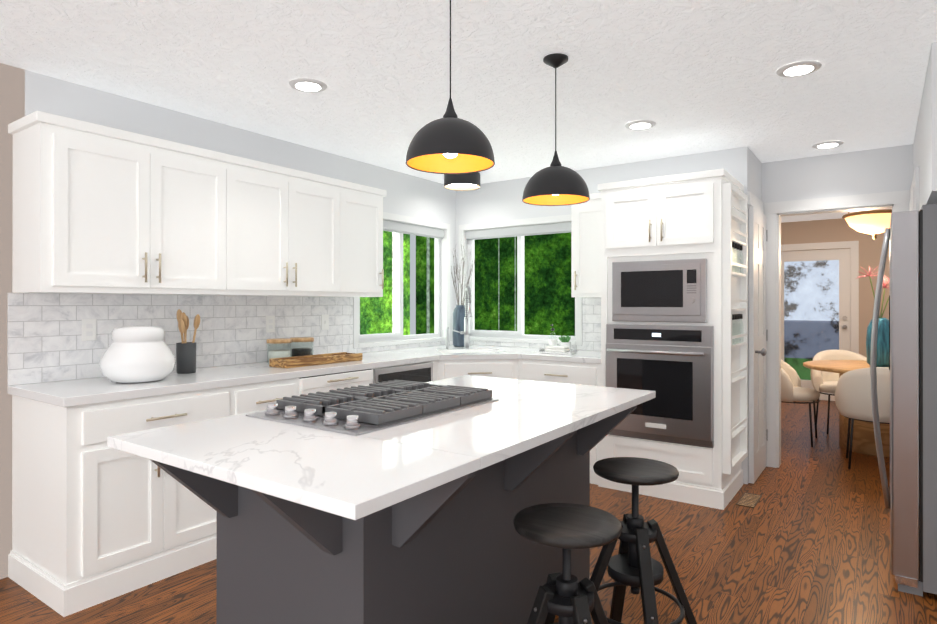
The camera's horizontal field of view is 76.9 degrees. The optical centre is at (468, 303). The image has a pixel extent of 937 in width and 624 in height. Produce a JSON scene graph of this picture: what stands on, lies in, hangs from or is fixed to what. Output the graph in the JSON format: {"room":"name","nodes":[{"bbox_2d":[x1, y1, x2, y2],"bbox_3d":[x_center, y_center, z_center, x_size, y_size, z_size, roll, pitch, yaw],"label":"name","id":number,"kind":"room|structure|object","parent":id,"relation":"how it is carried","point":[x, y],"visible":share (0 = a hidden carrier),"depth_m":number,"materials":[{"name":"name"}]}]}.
{"room":"kitchen","nodes":[
{"label":"kitchen","id":0,"kind":"room"},
{"bbox_2d":[0,63,24,577],"bbox_3d":[-2.904,0.084,3.325,1.720,2.450,0.123,0,0,35],"label":"wall","id":1,"kind":"structure","parent":0,"point":[1,315],"depth_m":2.82,"materials":[{"name":"beige paint"}]},
{"bbox_2d":[0,63,455,578],"bbox_3d":[-1.193,0.085,4.367,0.120,2.450,3.790,0,0,35],"label":"wall","id":2,"kind":"structure","parent":0,"point":[415,196],"depth_m":3.46,"materials":[{"name":"white paint"}]},
{"bbox_2d":[7,111,238,298],"bbox_3d":[-1.771,-0.454,3.132,0.352,0.804,0.963,0,0,35],"label":"upper cabinet","id":3,"kind":"object","parent":2,"relation":"attached to","point":[115,229],"depth_m":2.91,"materials":[{"name":"white paint"}]},
{"bbox_2d":[239,157,350,298],"bbox_3d":[-1.280,-0.453,3.829,0.352,0.804,0.976,0,0,35],"label":"upper cabinet","id":4,"kind":"object","parent":2,"relation":"attached to","point":[295,225],"depth_m":3.76,"materials":[{"name":"white paint"}]},
{"bbox_2d":[7,293,600,385],"bbox_3d":[-0.441,0.173,3.793,1.765,0.443,3.617,0,0,35],"label":"backsplash","id":5,"kind":"structure","parent":2,"relation":"attached to","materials":[{"name":"tile"}]},
{"bbox_2d":[351,182,386,298],"bbox_3d":[-0.920,-0.453,4.341,0.352,0.804,0.508,0,0,35],"label":"upper cabinet","id":6,"kind":"object","parent":2,"relation":"attached to","point":[367,271],"depth_m":4.30,"materials":[{"name":"white paint"}]},
{"bbox_2d":[353,212,449,347],"bbox_3d":[-0.586,-0.205,5.196,0.122,1.118,1.265,0,0,35],"label":"window","id":7,"kind":"structure","parent":2,"relation":"in","point":[408,225],"depth_m":5.28,"materials":[{"name":"white plastic"}]},
{"bbox_2d":[0,400,936,623],"bbox_3d":[0.642,1.339,3.655,7.140,0.060,12.140,0,0,35],"label":"floor","id":8,"kind":"structure","parent":0,"point":[806,540],"depth_m":2.99,"materials":[{"name":"brown wood"}]},
{"bbox_2d":[8,383,238,616],"bbox_3d":[-1.709,0.871,2.965,0.642,0.874,0.765,0,0,35],"label":"base cabinet","id":9,"kind":"object","parent":8,"relation":"on","point":[94,523],"depth_m":2.66,"materials":[{"name":"white paint"}]},
{"bbox_2d":[7,343,544,406],"bbox_3d":[-0.723,0.415,3.992,1.075,0.041,3.617,0,0,35],"label":"countertop","id":10,"kind":"structure","parent":9,"relation":"on","point":[60,392],"depth_m":3.23,"materials":[{"name":"white stone"}]},
{"bbox_2d":[99,326,175,382],"bbox_3d":[-1.677,0.252,3.001,0.340,0.280,0.340,0,0,35],"label":"cookie jar","id":11,"kind":"object","parent":10,"relation":"on","point":[137,354],"visible":1,"depth_m":2.89,"materials":[{"name":"white ceramic"}]},
{"bbox_2d":[176,309,199,373],"bbox_3d":[-1.611,0.212,3.353,0.161,0.361,0.117,0,0,35],"label":"utensil crock","id":12,"kind":"object","parent":10,"relation":"on","point":[185,357],"visible":1,"depth_m":3.31,"materials":[{"name":"grey ceramic"}]},
{"bbox_2d":[267,338,291,363],"bbox_3d":[-1.239,0.313,3.867,0.158,0.160,0.158,0,0,35],"label":"canister","id":13,"kind":"object","parent":10,"relation":"on","point":[279,353],"visible":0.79,"depth_m":3.81,"materials":[{"name":"clear glass"}]},
{"bbox_2d":[269,352,361,367],"bbox_3d":[-0.987,0.368,3.885,0.170,0.050,0.640,0,0,35],"label":"wood tray","id":14,"kind":"object","parent":10,"relation":"on","point":[306,360],"visible":0.98,"depth_m":3.80,"materials":[{"name":"brown wood"}]},
{"bbox_2d":[290,337,313,356],"bbox_3d":[-1.132,0.314,4.018,0.158,0.160,0.158,0,0,35],"label":"canister","id":15,"kind":"object","parent":14,"relation":"on","point":[297,351],"visible":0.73,"depth_m":3.96,"materials":[{"name":"clear glass"}]},
{"bbox_2d":[446,286,471,348],"bbox_3d":[-0.060,0.124,5.115,0.276,0.544,0.190,0,0,35],"label":"faucet","id":16,"kind":"object","parent":10,"relation":"on","point":[468,305],"depth_m":5.14,"materials":[{"name":"silver metal"}]},
{"bbox_2d":[451,246,474,346],"bbox_3d":[-0.053,-0.101,5.426,0.211,0.992,0.253,0,0,35],"label":"vase","id":17,"kind":"object","parent":10,"relation":"on","point":[458,320],"visible":0.94,"depth_m":5.36,"materials":[{"name":"blue"}]},
{"bbox_2d":[447,351,498,354],"bbox_3d":[0.025,0.530,4.924,0.693,0.212,0.692,0,0,35],"label":"sink","id":18,"kind":"object","parent":10,"relation":"in","point":[448,352],"depth_m":4.72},
{"bbox_2d":[239,375,302,413],"bbox_3d":[-1.367,0.871,3.452,0.642,0.874,0.425,0,0,35],"label":"base cabinet","id":19,"kind":"object","parent":8,"relation":"on","point":[256,396],"depth_m":3.26,"materials":[{"name":"white paint"}]},
{"bbox_2d":[303,367,378,394],"bbox_3d":[-1.087,0.872,3.849,0.642,0.874,0.688,0,0,35],"label":"base cabinet","id":20,"kind":"object","parent":8,"relation":"on","point":[326,381],"depth_m":3.69,"materials":[{"name":"white paint"}]},
{"bbox_2d":[155,403,640,623],"bbox_3d":[-0.102,0.862,2.180,0.940,0.890,1.730,0,0,35],"label":"kitchen island","id":21,"kind":"object","parent":8,"relation":"on","point":[455,553],"depth_m":1.84,"materials":[{"name":"grey wood"}]},
{"bbox_2d":[107,415,482,522],"bbox_3d":[-0.510,0.402,1.600,1.020,0.030,0.430,0,0,35],"label":"island countertop","id":22,"kind":"structure","parent":21,"relation":"on","point":[352,478],"depth_m":1.47,"materials":[{"name":"white stone"}]},
{"bbox_2d":[239,387,598,470],"bbox_3d":[-0.168,0.399,2.086,1.020,0.036,0.780,0,0,35],"label":"island countertop","id":23,"kind":"structure","parent":21,"relation":"on","point":[496,430],"depth_m":1.92,"materials":[{"name":"white stone"}]},
{"bbox_2d":[245,380,498,435],"bbox_3d":[-0.324,0.372,2.196,0.540,0.070,0.780,0,0,35],"label":"cooktop","id":24,"kind":"object","parent":23,"relation":"in","point":[361,410],"depth_m":2.03,"materials":[{"name":"black metal"}]},
{"bbox_2d":[403,375,654,422],"bbox_3d":[0.232,0.403,2.655,1.020,0.030,0.630,0,0,35],"label":"island countertop","id":25,"kind":"structure","parent":21,"relation":"on","point":[609,401],"depth_m":2.50,"materials":[{"name":"white stone"}]},
{"bbox_2d":[379,359,442,382],"bbox_3d":[-0.681,0.873,4.426,0.642,0.874,0.723,0,0,35],"label":"base cabinet","id":26,"kind":"object","parent":8,"relation":"on","point":[427,370],"depth_m":4.29,"materials":[{"name":"white paint"}]},
{"bbox_2d":[443,359,518,378],"bbox_3d":[0.006,0.873,5.037,1.065,0.874,1.067,0,0,35],"label":"base cabinet","id":27,"kind":"object","parent":8,"relation":"on","point":[498,368],"depth_m":4.59,"materials":[{"name":"white paint"}]},
{"bbox_2d":[519,359,598,485],"bbox_3d":[0.853,0.873,4.705,0.701,0.874,0.635,0,0,35],"label":"base cabinet","id":28,"kind":"object","parent":8,"relation":"on","point":[569,371],"depth_m":4.41,"materials":[{"name":"white paint"}]},
{"bbox_2d":[513,503,621,623],"bbox_3d":[0.276,0.959,1.657,0.417,0.704,0.417,0,0,25],"label":"bar stool","id":29,"kind":"object","parent":8,"relation":"on","point":[566,597],"visible":1,"depth_m":1.63,"materials":[{"name":"black metal"}]},
{"bbox_2d":[590,457,696,623],"bbox_3d":[0.605,0.952,2.141,0.417,0.719,0.417,0,0,43],"label":"bar stool","id":30,"kind":"object","parent":8,"relation":"on","point":[634,565],"visible":0.83,"depth_m":2.12,"materials":[{"name":"black metal"}]},
{"bbox_2d":[595,247,742,450],"bbox_3d":[1.456,0.290,4.247,0.810,1.239,0.692,0,0,35],"label":"oven cabinet","id":31,"kind":"object","parent":8,"relation":"on","point":[669,324],"depth_m":3.93,"materials":[{"name":"white paint"}]},
{"bbox_2d":[519,351,594,362],"bbox_3d":[0.856,0.415,4.701,0.691,0.041,0.640,0,0,35],"label":"countertop","id":32,"kind":"structure","parent":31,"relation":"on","point":[587,356],"depth_m":4.53,"materials":[{"name":"white stone"}]},
{"bbox_2d":[549,324,556,345],"bbox_3d":[0.711,0.285,4.988,0.067,0.220,0.069,0,0,35],"label":"soap bottle","id":33,"kind":"object","parent":32,"relation":"on","point":[552,342],"visible":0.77,"depth_m":4.96,"materials":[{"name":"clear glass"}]},
{"bbox_2d":[539,346,576,353],"bbox_3d":[0.713,0.368,4.694,0.260,0.052,0.150,0,0,27],"label":"tray","id":34,"kind":"object","parent":32,"relation":"on","point":[556,349],"visible":1,"depth_m":4.65,"materials":[{"name":"ceramic"}]},
{"bbox_2d":[559,335,570,350],"bbox_3d":[0.805,0.328,4.888,0.101,0.134,0.097,0,0,35],"label":"succulent pot","id":35,"kind":"object","parent":32,"relation":"on","point":[564,340],"visible":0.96,"depth_m":4.86,"materials":[{"name":"white ceramic"}]},
{"bbox_2d":[599,431,742,509],"bbox_3d":[1.463,1.109,4.256,0.810,0.400,0.668,0,0,35],"label":"base cabinet","id":36,"kind":"object","parent":8,"relation":"on","point":[707,478],"depth_m":3.91,"materials":[{"name":"white paint"}]},
{"bbox_2d":[736,492,761,507],"bbox_3d":[1.869,1.306,3.929,0.110,0.005,0.300,0,0,35],"label":"floor vent","id":37,"kind":"object","parent":8,"relation":"in","point":[750,500],"visible":1,"depth_m":3.91,"materials":[{"name":"brown metal"}]},
{"bbox_2d":[781,360,819,446],"bbox_3d":[3.089,0.902,5.700,0.530,0.821,0.611,0,0,35],"label":"dining chair","id":38,"kind":"object","parent":8,"relation":"on","point":[792,389],"visible":0.54,"depth_m":5.47,"materials":[{"name":"beige fabric"}]},
{"bbox_2d":[811,350,866,433],"bbox_3d":[3.864,0.902,6.066,0.604,0.821,0.553,0,0,35],"label":"dining chair","id":39,"kind":"object","parent":8,"relation":"on","point":[823,381],"visible":0.46,"depth_m":6.19,"materials":[{"name":"beige fabric"}]},
{"bbox_2d":[803,360,889,456],"bbox_3d":[3.650,0.935,5.306,1.120,0.752,1.120,0,0,35],"label":"dining table","id":40,"kind":"object","parent":8,"relation":"on","point":[863,438],"visible":0.35,"depth_m":5.17,"materials":[{"name":"brown wood"}]},
{"bbox_2d":[857,266,889,366],"bbox_3d":[3.640,0.113,5.202,0.376,0.890,0.311,0,0,35],"label":"vase","id":41,"kind":"object","parent":40,"relation":"on","point":[883,344],"visible":0.67,"depth_m":5.17,"materials":[{"name":"green"}]},
{"bbox_2d":[835,367,889,468],"bbox_3d":[3.282,0.901,4.714,0.609,0.821,0.528,0,0,35],"label":"dining chair","id":42,"kind":"object","parent":8,"relation":"on","point":[853,401],"visible":0.5,"depth_m":4.60,"materials":[{"name":"beige fabric"}]},
{"bbox_2d":[870,204,936,595],"bbox_3d":[2.483,0.433,2.850,0.901,1.750,0.910,0,0,35],"label":"refrigerator","id":43,"kind":"object","parent":8,"relation":"on","point":[910,241],"visible":1,"depth_m":2.65,"materials":[{"name":"grey metal"}]},
{"bbox_2d":[0,0,936,222],"bbox_3d":[0.642,-1.171,3.658,7.140,0.060,12.140,0,0,35],"label":"ceiling","id":44,"kind":"structure","parent":0,"point":[692,76],"depth_m":2.87,"materials":[{"name":"white paint"}]},
{"bbox_2d":[289,78,327,92],"bbox_3d":[-0.837,-1.135,3.084,0.196,0.010,0.196,0,0,35],"label":"recessed light","id":45,"kind":"object","parent":44,"relation":"in","point":[307,85],"visible":1,"depth_m":3.06,"materials":[{"name":"white"}]},
{"bbox_2d":[406,0,494,173],"bbox_3d":[-0.063,-0.813,2.063,0.312,0.656,0.312,0,0,35],"label":"pendant lamp","id":46,"kind":"object","parent":44,"relation":"hanging from","point":[450,142],"visible":1,"depth_m":1.98,"materials":[{"name":"black metal"}]},
{"bbox_2d":[444,172,480,190],"bbox_3d":[-0.055,-1.080,5.187,0.322,0.117,0.322,0,0,35],"label":"flush ceiling light","id":47,"kind":"object","parent":44,"relation":"attached to","point":[464,182],"visible":0.92,"depth_m":5.09,"materials":[{"name":"black metal"}]},
{"bbox_2d":[522,53,589,205],"bbox_3d":[0.406,-0.810,2.748,0.312,0.661,0.312,0,0,35],"label":"pendant lamp","id":48,"kind":"object","parent":44,"relation":"hanging from","point":[555,183],"visible":1,"depth_m":2.67,"materials":[{"name":"black metal"}]},
{"bbox_2d":[625,120,656,129],"bbox_3d":[1.097,-1.134,3.766,0.196,0.010,0.196,0,0,35],"label":"recessed light","id":49,"kind":"object","parent":44,"relation":"in","point":[640,124],"visible":0.98,"depth_m":3.74,"materials":[{"name":"white"}]},
{"bbox_2d":[776,61,821,76],"bbox_3d":[1.605,-1.135,2.871,0.196,0.010,0.196,0,0,35],"label":"recessed light","id":50,"kind":"object","parent":44,"relation":"in","point":[800,68],"visible":1,"depth_m":2.85,"materials":[{"name":"white plastic"}]},
{"bbox_2d":[812,141,843,148],"bbox_3d":[2.574,-1.133,4.231,0.196,0.010,0.196,0,0,35],"label":"recessed light","id":51,"kind":"object","parent":44,"relation":"in","point":[826,144],"visible":1,"depth_m":4.20,"materials":[{"name":"white"}]},
{"bbox_2d":[842,209,891,239],"bbox_3d":[3.650,-0.855,5.308,0.496,0.563,0.496,0,0,35],"label":"chandelier","id":52,"kind":"object","parent":44,"relation":"hanging from","point":[873,223],"visible":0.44,"depth_m":5.19,"materials":[{"name":"white"}]},
{"bbox_2d":[456,146,749,483],"bbox_3d":[0.983,0.086,5.079,2.620,2.450,0.120,0,0,35],"label":"wall","id":53,"kind":"structure","parent":0,"point":[494,201],"depth_m":4.95,"materials":[{"name":"white paint"}]},
{"bbox_2d":[459,214,581,344],"bbox_3d":[0.465,-0.205,5.421,1.290,1.118,0.122,0,0,35],"label":"window","id":54,"kind":"structure","parent":53,"relation":"in","point":[469,235],"depth_m":5.43,"materials":[{"name":"white plastic"}]},
{"bbox_2d":[571,193,598,298],"bbox_3d":[1.066,-0.452,4.730,0.379,0.804,0.352,0,0,35],"label":"upper cabinet","id":55,"kind":"object","parent":53,"relation":"attached to","point":[584,216],"depth_m":4.63,"materials":[{"name":"white paint"}]},
{"bbox_2d":[599,169,742,254],"bbox_3d":[1.463,-0.592,4.258,0.810,0.525,0.668,0,0,35],"label":"upper cabinet","id":56,"kind":"object","parent":53,"relation":"attached to","point":[702,210],"depth_m":3.96,"materials":[{"name":"white paint"}]},
{"bbox_2d":[750,150,761,200],"bbox_3d":[2.219,0.085,4.663,0.120,2.450,0.620,0,0,35],"label":"wall","id":57,"kind":"structure","parent":0,"point":[755,176],"depth_m":4.55,"materials":[{"name":"white paint"}]},
{"bbox_2d":[748,192,763,213],"bbox_3d":[2.206,0.250,4.527,0.016,2.120,0.614,0,0,35],"label":"door frame","id":58,"kind":"structure","parent":57,"relation":"attached to","point":[755,202],"depth_m":4.46,"materials":[{"name":"white wood"}]},
{"bbox_2d":[749,206,767,483],"bbox_3d":[2.248,0.300,4.501,0.108,2.010,0.580,0,0,35],"label":"door","id":59,"kind":"structure","parent":57,"relation":"in","point":[758,430],"depth_m":4.41,"materials":[{"name":"white wood"}]},
{"bbox_2d":[781,218,889,356],"bbox_3d":[5.466,0.089,7.611,3.540,2.450,0.120,0,0,35],"label":"wall","id":60,"kind":"structure","parent":0,"point":[827,230],"depth_m":7.75,"materials":[{"name":"beige paint"}]},
{"bbox_2d":[781,248,850,400],"bbox_3d":[4.682,0.290,8.078,0.916,2.041,0.108,0,0,35],"label":"french door","id":61,"kind":"structure","parent":60,"relation":"in","point":[843,256],"depth_m":7.96,"materials":[{"name":"white"}]},
{"bbox_2d":[781,241,858,353],"bbox_3d":[4.681,0.245,8.077,1.096,2.140,0.016,0,0,35],"label":"door frame","id":62,"kind":"structure","parent":60,"relation":"attached to","point":[853,246],"depth_m":7.79,"materials":[{"name":"white wood"}]},
{"bbox_2d":[762,144,912,211],"bbox_3d":[2.861,0.085,4.516,1.100,2.450,0.120,0,0,35],"label":"wall","id":63,"kind":"structure","parent":0,"point":[881,170],"depth_m":4.48,"materials":[{"name":"white paint"}]},
{"bbox_2d":[764,191,903,467],"bbox_3d":[2.817,0.250,4.540,0.960,2.120,0.148,0,0,35],"label":"trim","id":64,"kind":"structure","parent":63,"relation":"attached to","point":[775,212],"depth_m":4.72,"materials":[{"name":"white wood"}]},
{"bbox_2d":[913,109,920,210],"bbox_3d":[2.931,0.084,3.764,0.120,2.450,1.030,0,0,35],"label":"wall","id":65,"kind":"structure","parent":0,"point":[916,152],"depth_m":3.67,"materials":[{"name":"white paint"}]},
{"bbox_2d":[904,166,918,210],"bbox_3d":[2.904,0.249,3.856,0.030,2.120,0.870,0,0,35],"label":"trim","id":66,"kind":"structure","parent":65,"relation":"attached to","point":[915,182],"depth_m":3.61,"materials":[{"name":"white wood"}]},
{"bbox_2d":[909,187,914,210],"bbox_3d":[2.868,0.299,3.869,0.097,2.010,0.670,0,0,35],"label":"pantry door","id":67,"kind":"structure","parent":65,"relation":"in","point":[912,204],"depth_m":3.67,"materials":[{"name":"white wood"}]},
{"bbox_2d":[920,42,936,206],"bbox_3d":[2.609,-0.817,2.769,0.740,0.650,0.970,0,0,35],"label":"wall","id":68,"kind":"structure","parent":0,"point":[928,149],"depth_m":2.71,"materials":[{"name":"white paint"}]},
{"label":"outside","id":69,"kind":"structure","parent":0,"visible":0},
{"bbox_2d":[360,231,409,334],"bbox_3d":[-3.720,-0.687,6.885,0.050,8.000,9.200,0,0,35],"label":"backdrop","id":70,"kind":"structure","parent":69,"point":[377,315],"depth_m":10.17,"materials":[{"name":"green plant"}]},
{"bbox_2d":[416,232,574,335],"bbox_3d":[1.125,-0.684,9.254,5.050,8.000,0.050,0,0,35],"label":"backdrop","id":71,"kind":"structure","parent":69,"point":[549,300],"depth_m":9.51,"materials":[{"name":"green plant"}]},
{"bbox_2d":[784,260,838,379],"bbox_3d":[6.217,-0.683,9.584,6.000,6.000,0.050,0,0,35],"label":"outdoor view","id":72,"kind":"object","parent":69,"point":[819,336],"depth_m":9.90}
]}

